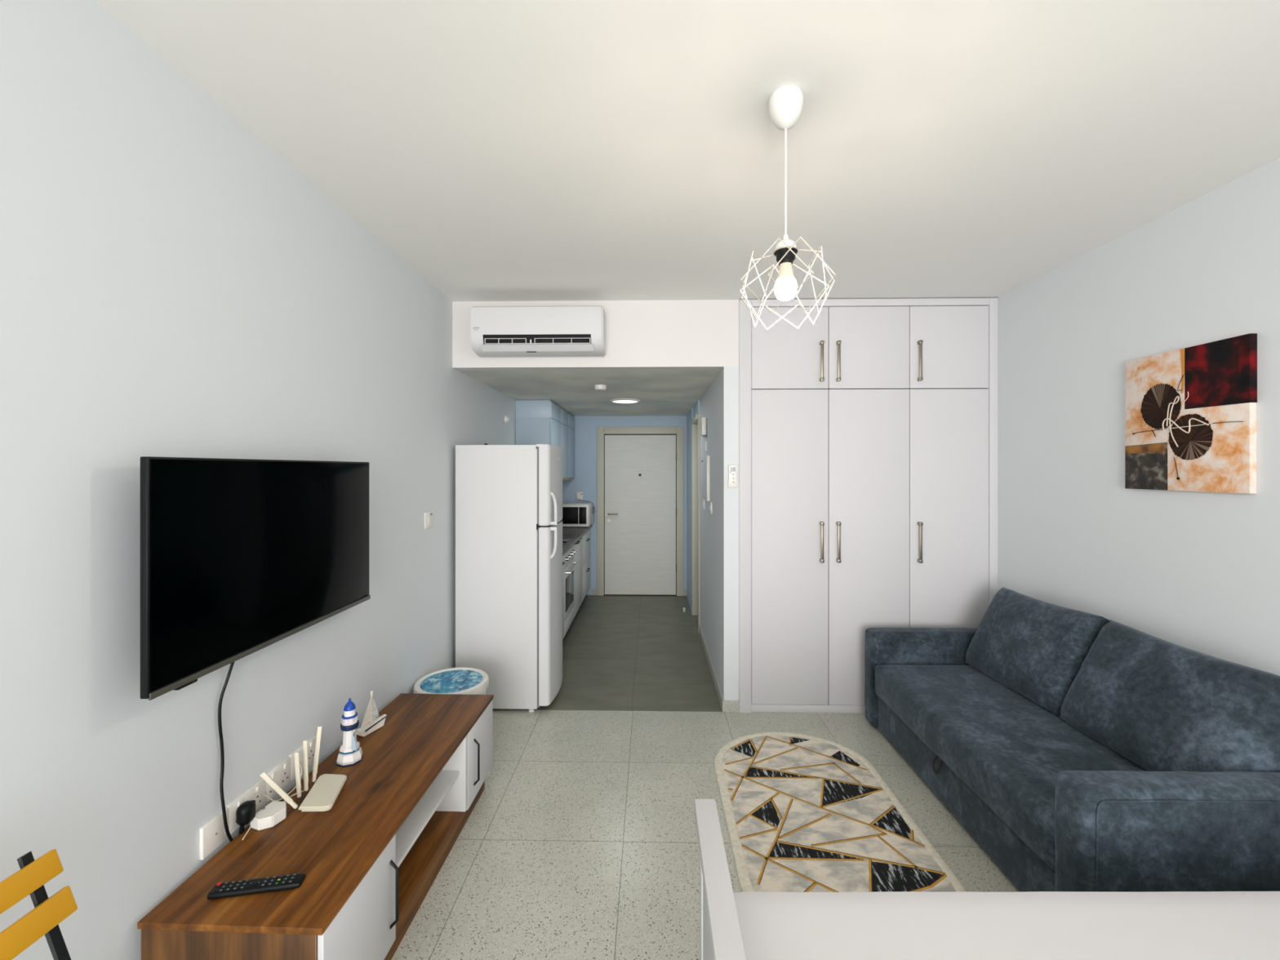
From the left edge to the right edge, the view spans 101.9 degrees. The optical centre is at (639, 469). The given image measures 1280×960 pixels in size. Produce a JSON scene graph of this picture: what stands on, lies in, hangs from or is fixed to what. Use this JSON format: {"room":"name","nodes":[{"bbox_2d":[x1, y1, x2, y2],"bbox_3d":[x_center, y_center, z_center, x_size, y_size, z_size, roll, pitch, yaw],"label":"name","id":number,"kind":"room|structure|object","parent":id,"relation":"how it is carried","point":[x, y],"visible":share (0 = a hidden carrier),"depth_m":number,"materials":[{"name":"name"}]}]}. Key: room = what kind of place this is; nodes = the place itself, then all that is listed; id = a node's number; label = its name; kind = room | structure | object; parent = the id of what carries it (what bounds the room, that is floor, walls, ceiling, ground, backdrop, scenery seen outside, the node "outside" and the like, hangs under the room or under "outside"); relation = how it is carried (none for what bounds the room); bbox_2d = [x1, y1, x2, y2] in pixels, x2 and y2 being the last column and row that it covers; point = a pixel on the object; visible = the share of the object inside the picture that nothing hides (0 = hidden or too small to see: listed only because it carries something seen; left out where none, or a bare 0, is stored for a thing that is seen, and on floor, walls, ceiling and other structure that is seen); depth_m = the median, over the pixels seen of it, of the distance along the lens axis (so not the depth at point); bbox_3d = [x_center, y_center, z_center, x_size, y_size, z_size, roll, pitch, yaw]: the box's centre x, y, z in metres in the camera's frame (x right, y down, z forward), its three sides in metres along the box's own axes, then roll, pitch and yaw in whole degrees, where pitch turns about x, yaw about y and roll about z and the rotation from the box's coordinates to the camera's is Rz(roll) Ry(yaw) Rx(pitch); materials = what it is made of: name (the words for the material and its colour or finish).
{"room":"living room","nodes":[
{"label":"living room","id":0,"kind":"room"},
{"bbox_2d":[0,0,515,959],"bbox_3d":[-1.342,0.240,1.050,0.100,2.700,11.244,0,0,1],"label":"wall","id":1,"kind":"structure","parent":0,"point":[171,285],"depth_m":1.37,"materials":[{"name":"white paint"}]},
{"bbox_2d":[199,808,228,860],"bbox_3d":[-1.275,1.091,1.556,0.013,0.093,0.093,0,0,1],"label":"wall socket","id":2,"kind":"object","parent":1,"relation":"attached to","point":[212,833],"visible":0.93,"depth_m":1.54,"materials":[{"name":"white plastic"}]},
{"bbox_2d":[226,777,265,834],"bbox_3d":[-1.271,1.089,1.681,0.016,0.093,0.153,0,0,1],"label":"wall socket","id":3,"kind":"object","parent":1,"relation":"attached to","point":[255,792],"visible":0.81,"depth_m":1.68,"materials":[{"name":"white plastic"}]},
{"bbox_2d":[235,800,255,834],"bbox_3d":[-1.246,1.098,1.641,0.044,0.086,0.050,0,0,1],"label":"plug","id":4,"kind":"object","parent":3,"relation":"attached to","point":[246,811],"visible":1,"depth_m":1.62,"materials":[{"name":"black plastic"}]},
{"bbox_2d":[256,785,260,791],"bbox_3d":[-1.264,1.058,1.719,0.005,0.016,0.012,0,0,1],"label":"switch","id":5,"kind":"object","parent":3,"relation":"attached to","point":[258,787],"depth_m":1.72,"materials":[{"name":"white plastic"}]},
{"bbox_2d":[140,456,370,841],"bbox_3d":[-1.219,0.578,1.729,0.116,1.215,0.979,0,0,1],"label":"television","id":6,"kind":"object","parent":1,"relation":"attached to","point":[239,557],"visible":0.91,"depth_m":1.51,"materials":[{"name":"black plastic"}]},
{"bbox_2d":[265,756,290,803],"bbox_3d":[-1.268,1.087,1.818,0.016,0.093,0.118,0,0,1],"label":"wall socket","id":7,"kind":"object","parent":1,"relation":"attached to","point":[280,774],"visible":0.91,"depth_m":1.82,"materials":[{"name":"white plastic"}]},
{"bbox_2d":[288,735,316,781],"bbox_3d":[-1.265,1.085,1.953,0.016,0.093,0.148,0,0,1],"label":"wall socket","id":8,"kind":"object","parent":1,"relation":"attached to","point":[312,741],"visible":0.62,"depth_m":1.94,"materials":[{"name":"white plastic"}]},
{"bbox_2d":[424,511,432,528],"bbox_3d":[-1.244,0.300,3.057,0.013,0.095,0.100,0,0,1],"label":"light switch","id":9,"kind":"object","parent":1,"relation":"attached to","point":[428,515],"visible":1,"depth_m":3.04,"materials":[{"name":"white plastic"}]},
{"bbox_2d":[504,415,509,422],"bbox_3d":[-1.199,-0.450,4.696,0.034,0.070,0.070,0,0,1],"label":"sensor","id":10,"kind":"object","parent":1,"relation":"attached to","point":[506,418],"visible":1,"depth_m":4.68,"materials":[{"name":"white plastic"}]},
{"bbox_2d":[515,400,574,480],"bbox_3d":[-1.015,-0.270,5.793,0.352,0.796,1.540,0,0,1],"label":"upper cabinet","id":11,"kind":"object","parent":1,"relation":"attached to","point":[536,421],"visible":0.77,"depth_m":5.03,"materials":[{"name":"blue"}]},
{"bbox_2d":[458,369,721,416],"bbox_3d":[0.049,-0.722,5.079,2.714,0.100,3.131,0,0,1],"label":"ceiling","id":12,"kind":"structure","parent":0,"point":[660,392],"depth_m":4.31,"materials":[{"name":"white paint"}]},
{"bbox_2d":[594,384,606,391],"bbox_3d":[-0.318,-0.654,4.178,0.096,0.036,0.096,0,0,1],"label":"smoke detector","id":13,"kind":"object","parent":12,"relation":"attached to","point":[597,387],"visible":1,"depth_m":4.14,"materials":[{"name":"white plastic"}]},
{"bbox_2d":[609,398,640,403],"bbox_3d":[-0.144,-0.666,5.094,0.300,0.012,0.300,0,0,1],"label":"recessed light","id":14,"kind":"object","parent":12,"relation":"in","point":[619,400],"visible":1,"depth_m":5.05,"materials":[{"name":"white plastic"}]},
{"bbox_2d":[613,400,637,403],"bbox_3d":[-0.144,-0.666,5.094,0.246,0.011,0.246,0,0,1],"label":"diffuser","id":15,"kind":"object","parent":14,"relation":"attached to","point":[614,401],"depth_m":5.07,"materials":[{"name":"white plastic"}]},
{"bbox_2d":[452,299,738,370],"bbox_3d":[-0.296,-0.891,3.470,1.891,0.438,0.100,0,0,1],"label":"wall","id":16,"kind":"structure","parent":0,"point":[693,334],"depth_m":3.41,"materials":[{"name":"white paint"}]},
{"bbox_2d":[469,305,605,357],"bbox_3d":[-0.643,-0.877,3.316,0.832,0.290,0.222,0,0,1],"label":"air conditioner","id":17,"kind":"object","parent":16,"relation":"attached to","point":[495,331],"visible":1,"depth_m":3.22,"materials":[{"name":"white plastic"}]},
{"bbox_2d":[482,333,591,344],"bbox_3d":[-0.640,-0.805,3.225,0.672,0.058,0.024,0,0,1],"label":"air vent","id":18,"kind":"object","parent":17,"relation":"attached to","point":[487,339],"depth_m":3.22,"materials":[{"name":"black plastic"}]},
{"bbox_2d":[562,415,686,595],"bbox_3d":[0.131,0.459,6.593,2.614,2.262,0.100,0,0,1],"label":"wall","id":19,"kind":"structure","parent":0,"point":[584,481],"depth_m":6.56,"materials":[{"name":"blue paint"}]},
{"bbox_2d":[575,492,582,500],"bbox_3d":[-0.768,0.340,6.539,0.090,0.100,0.045,0,0,1],"label":"wall socket","id":20,"kind":"object","parent":19,"relation":"attached to","point":[578,495],"visible":1,"depth_m":6.55,"materials":[{"name":"white plastic"}]},
{"bbox_2d":[591,589,686,595],"bbox_3d":[-0.011,1.552,6.540,1.195,0.075,0.012,0,0,1],"label":"baseboard","id":21,"kind":"structure","parent":19,"relation":"attached to","point":[593,591],"depth_m":6.54,"materials":[{"name":"stone"}]},
{"bbox_2d":[596,426,683,595],"bbox_3d":[0.002,0.529,6.505,1.090,2.122,0.081,0,0,1],"label":"door","id":22,"kind":"structure","parent":19,"relation":"in","point":[640,469],"depth_m":6.52,"materials":[{"name":"pale grey wood-grain laminate"},{"name":"metal"}]},
{"bbox_2d":[95,0,1279,301],"bbox_3d":[0.458,-1.160,-0.253,3.754,0.100,8.713,0,0,1],"label":"ceiling","id":23,"kind":"structure","parent":0,"point":[503,150],"depth_m":1.68,"materials":[{"name":"white paint"}]},
{"bbox_2d":[739,85,835,329],"bbox_3d":[0.434,-0.775,1.547,0.269,0.670,0.269,0,0,10],"label":"pendant lamp","id":24,"kind":"object","parent":23,"relation":"hanging from","point":[785,104],"visible":1,"depth_m":1.52,"materials":[{"name":"white plastic"}]},
{"bbox_2d":[774,233,796,249],"bbox_3d":[0.434,-0.676,1.547,0.062,0.048,0.062,0,0,1],"label":"socket","id":25,"kind":"object","parent":24,"relation":"attached to","point":[789,242],"depth_m":1.52,"materials":[{"name":"white plastic"}]},
{"bbox_2d":[773,247,797,266],"bbox_3d":[0.434,-0.631,1.547,0.068,0.043,0.068,0,0,1],"label":"socket","id":26,"kind":"object","parent":24,"relation":"attached to","point":[779,252],"depth_m":1.53,"materials":[{"name":"black paint"}]},
{"bbox_2d":[391,595,1020,959],"bbox_3d":[0.484,1.640,1.012,3.754,0.100,11.244,0,0,1],"label":"floor","id":27,"kind":"structure","parent":0,"point":[580,841],"depth_m":2.43,"materials":[{"name":"tile"}]},
{"bbox_2d":[0,848,77,959],"bbox_3d":[-0.897,1.153,0.748,0.515,0.874,0.490,0,0,1],"label":"folding chair","id":28,"kind":"object","parent":27,"relation":"on","point":[47,913],"visible":1,"depth_m":0.95,"materials":[{"name":"orange paint"}]},
{"bbox_2d":[137,693,493,959],"bbox_3d":[-0.994,1.367,1.969,0.501,0.447,1.340,0,0,2],"label":"stand","id":29,"kind":"object","parent":27,"relation":"on","point":[370,861],"visible":0.95,"depth_m":1.62,"materials":[{"name":"brown wood"}]},
{"bbox_2d":[241,826,251,839],"bbox_3d":[-1.233,1.136,1.632,0.005,0.012,0.071,0,0,-15],"label":"cable","id":30,"kind":"object","parent":29,"relation":"on","point":[250,826],"visible":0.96,"depth_m":1.62,"materials":[{"name":"beige plastic"}]},
{"bbox_2d":[207,873,306,899],"bbox_3d":[-1.039,1.131,1.410,0.226,0.022,0.044,0,0,-10],"label":"remote control","id":31,"kind":"object","parent":29,"relation":"on","point":[221,890],"visible":1,"depth_m":1.40,"materials":[{"name":"black plastic"}]},
{"bbox_2d":[250,800,286,830],"bbox_3d":[-1.197,1.123,1.685,0.075,0.039,0.095,0,0,11],"label":"adapter","id":32,"kind":"object","parent":29,"relation":"on","point":[273,813],"visible":0.99,"depth_m":1.67,"materials":[{"name":"white plastic"}]},
{"bbox_2d":[261,764,302,801],"bbox_3d":[-1.240,1.107,1.819,0.047,0.052,0.179,0,0,1],"label":"cable","id":33,"kind":"object","parent":29,"relation":"on","point":[300,766],"visible":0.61,"depth_m":1.78,"materials":[{"name":"beige plastic"}]},
{"bbox_2d":[259,726,346,811],"bbox_3d":[-1.129,1.036,1.795,0.201,0.212,0.234,0,0,1],"label":"router","id":34,"kind":"object","parent":29,"relation":"on","point":[324,793],"visible":1,"depth_m":1.79,"materials":[{"name":"beige plastic"}]},
{"bbox_2d":[336,697,362,767],"bbox_3d":[-1.138,1.020,2.034,0.087,0.246,0.087,0,0,-21],"label":"lighthouse figurine","id":35,"kind":"object","parent":29,"relation":"on","point":[350,753],"visible":1,"depth_m":2.01,"materials":[{"name":"white ceramic"}]},
{"bbox_2d":[355,690,386,736],"bbox_3d":[-1.169,1.054,2.267,0.035,0.175,0.132,0,0,26],"label":"sailboat figurine","id":36,"kind":"object","parent":29,"relation":"on","point":[371,713],"visible":1,"depth_m":2.26,"materials":[{"name":"white wood"}]},
{"bbox_2d":[395,770,459,866],"bbox_3d":[-1.014,1.320,1.962,0.436,0.016,0.612,0,0,2],"label":"shelf","id":37,"kind":"object","parent":29,"relation":"attached to","point":[407,834],"depth_m":1.98,"materials":[{"name":"white"}]},
{"bbox_2d":[413,666,488,694],"bbox_3d":[-1.048,1.381,2.891,0.396,0.417,0.396,0,0,1],"label":"storage bin","id":38,"kind":"object","parent":27,"relation":"on","point":[460,681],"visible":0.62,"depth_m":2.88,"materials":[{"name":"white plastic"}]},
{"bbox_2d":[455,444,563,711],"bbox_3d":[-0.873,0.713,3.653,0.664,1.754,0.532,0,0,1],"label":"refrigerator","id":39,"kind":"object","parent":27,"relation":"on","point":[508,498],"visible":0.85,"depth_m":3.39,"materials":[{"name":"white metal"}]},
{"bbox_2d":[562,555,564,639],"bbox_3d":[-0.930,1.160,4.230,0.588,0.860,0.578,0,0,1],"label":"base cabinet","id":40,"kind":"object","parent":27,"relation":"on","point":[563,562],"visible":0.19,"depth_m":4.46,"materials":[{"name":"white"}]},
{"bbox_2d":[562,524,592,555],"bbox_3d":[-0.916,0.711,5.248,0.575,0.035,2.625,0,0,1],"label":"countertop","id":41,"kind":"structure","parent":40,"relation":"on","point":[575,534],"depth_m":5.52,"materials":[{"name":"grey stone"}]},
{"bbox_2d":[562,538,570,546],"bbox_3d":[-0.929,0.689,4.821,0.480,0.006,0.560,0,0,1],"label":"cooktop","id":42,"kind":"object","parent":41,"relation":"in","point":[564,540],"visible":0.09,"depth_m":4.97,"materials":[{"name":"black glass"}]},
{"bbox_2d":[562,498,595,527],"bbox_3d":[-0.818,0.532,6.346,0.499,0.320,0.382,0,0,1],"label":"microwave oven","id":43,"kind":"object","parent":41,"relation":"on","point":[574,514],"visible":0.77,"depth_m":6.16,"materials":[{"name":"white plastic"}]},
{"bbox_2d":[562,545,578,641],"bbox_3d":[-0.904,1.160,4.820,0.599,0.860,0.590,0,0,1],"label":"oven","id":44,"kind":"object","parent":27,"relation":"on","point":[569,566],"visible":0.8,"depth_m":4.76,"materials":[{"name":"white metal"}]},
{"bbox_2d":[568,537,582,630],"bbox_3d":[-0.904,1.160,5.435,0.588,0.860,0.628,0,0,1],"label":"base cabinet","id":45,"kind":"object","parent":27,"relation":"on","point":[578,546],"visible":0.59,"depth_m":5.41,"materials":[{"name":"white wood"}]},
{"bbox_2d":[577,528,590,613],"bbox_3d":[-0.889,1.160,6.152,0.588,0.860,0.803,0,0,1],"label":"base cabinet","id":46,"kind":"object","parent":27,"relation":"on","point":[586,537],"visible":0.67,"depth_m":6.10,"materials":[{"name":"white wood"}]},
{"bbox_2d":[693,799,746,959],"bbox_3d":[1.192,1.090,0.615,2.107,1.000,1.720,0,0,1],"label":"frame","id":47,"kind":"object","parent":27,"relation":"on","point":[720,934],"visible":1,"depth_m":1.22,"materials":[{"name":"white paint"}]},
{"bbox_2d":[733,891,1279,959],"bbox_3d":[1.202,1.220,0.588,2.002,0.270,1.562,0,0,1],"label":"mattress","id":48,"kind":"object","parent":47,"relation":"on","point":[876,925],"visible":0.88,"depth_m":1.24,"materials":[{"name":"white fabric"}]},
{"bbox_2d":[714,731,966,892],"bbox_3d":[0.813,1.584,2.375,0.852,0.011,1.504,0,0,1],"label":"rug","id":49,"kind":"object","parent":27,"relation":"on","point":[803,813],"visible":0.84,"depth_m":2.31,"materials":[{"name":"fabric"}]},
{"bbox_2d":[738,297,998,713],"bbox_3d":[1.485,0.242,3.634,1.663,2.695,0.598,0,0,1],"label":"wardrobe","id":50,"kind":"object","parent":27,"relation":"on","point":[868,430],"visible":0.91,"depth_m":3.37,"materials":[{"name":"white paint"}]},
{"bbox_2d":[864,586,1279,892],"bbox_3d":[1.823,1.132,2.410,0.917,0.888,1.697,0,0,1],"label":"sofa","id":51,"kind":"object","parent":27,"relation":"on","point":[1081,751],"visible":0.97,"depth_m":1.99,"materials":[{"name":"blue fabric"}]},
{"bbox_2d":[965,586,1109,715],"bbox_3d":[2.077,0.936,2.761,0.332,0.495,0.707,0,0,1],"label":"cushion","id":52,"kind":"object","parent":51,"relation":"on","point":[1032,650],"depth_m":2.63,"materials":[{"name":"blue fabric"}]},
{"bbox_2d":[1059,619,1279,772],"bbox_3d":[2.070,0.937,2.042,0.343,0.485,0.714,0,0,1],"label":"cushion","id":53,"kind":"object","parent":51,"relation":"on","point":[1146,702],"depth_m":1.95,"materials":[{"name":"blue fabric"}]},
{"bbox_2d":[686,366,738,700],"bbox_3d":[0.618,0.459,4.967,0.127,2.262,3.131,0,0,1],"label":"wall","id":54,"kind":"structure","parent":0,"point":[719,530],"depth_m":3.57,"materials":[{"name":"white paint"}]},
{"bbox_2d":[692,408,700,633],"bbox_3d":[0.601,0.505,5.354,0.082,2.170,0.650,0,0,1],"label":"door","id":55,"kind":"structure","parent":54,"relation":"in","point":[696,420],"depth_m":5.64,"materials":[{"name":"beige wood"}]},
{"bbox_2d":[700,417,706,436],"bbox_3d":[0.550,-0.359,4.479,0.044,0.162,0.140,0,0,1],"label":"wall thermostat","id":56,"kind":"object","parent":54,"relation":"attached to","point":[704,420],"visible":1,"depth_m":4.41,"materials":[{"name":"white plastic"}]},
{"bbox_2d":[702,498,705,509],"bbox_3d":[0.568,0.310,4.619,0.013,0.090,0.090,0,0,1],"label":"light switch","id":57,"kind":"object","parent":54,"relation":"attached to","point":[704,500],"visible":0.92,"depth_m":4.58,"materials":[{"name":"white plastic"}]},
{"bbox_2d":[701,455,710,501],"bbox_3d":[0.559,0.075,4.455,0.024,0.370,0.508,0,0,1],"label":"box","id":58,"kind":"object","parent":54,"relation":"attached to","point":[705,462],"visible":1,"depth_m":4.35,"materials":[{"name":"white plastic"}]},
{"bbox_2d":[704,440,706,452],"bbox_3d":[0.566,-0.195,4.489,0.013,0.090,0.090,0,0,1],"label":"switch","id":59,"kind":"object","parent":54,"relation":"attached to","point":[705,442],"visible":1,"depth_m":4.45,"materials":[{"name":"white plastic"}]},
{"bbox_2d":[709,502,711,514],"bbox_3d":[0.557,0.305,4.089,0.013,0.090,0.090,0,0,1],"label":"light switch","id":60,"kind":"object","parent":54,"relation":"attached to","point":[710,505],"visible":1,"depth_m":4.07,"materials":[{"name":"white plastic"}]},
{"bbox_2d":[699,625,739,712],"bbox_3d":[0.611,1.552,4.209,0.109,0.075,1.639,0,0,1],"label":"baseboard","id":61,"kind":"structure","parent":54,"relation":"attached to","point":[727,706],"depth_m":3.54,"materials":[{"name":"stone"}]},
{"bbox_2d":[728,464,737,487],"bbox_3d":[0.606,0.045,3.390,0.061,0.146,0.022,0,0,1],"label":"remote control","id":62,"kind":"object","parent":54,"relation":"attached to","point":[732,468],"visible":1,"depth_m":3.38,"materials":[{"name":"white plastic"}]},
{"bbox_2d":[997,157,1279,675],"bbox_3d":[2.284,0.240,-0.291,0.100,2.700,8.713,0,0,1],"label":"wall","id":63,"kind":"structure","parent":0,"point":[1199,571],"depth_m":2.38,"materials":[{"name":"white paint"}]},
{"bbox_2d":[1124,333,1257,493],"bbox_3d":[2.270,-0.205,2.171,0.031,0.593,0.505,0,0,1],"label":"painting","id":64,"kind":"object","parent":63,"relation":"attached to","point":[1191,411],"visible":1,"depth_m":2.12,"materials":[{"name":"multicoloured fabric"}]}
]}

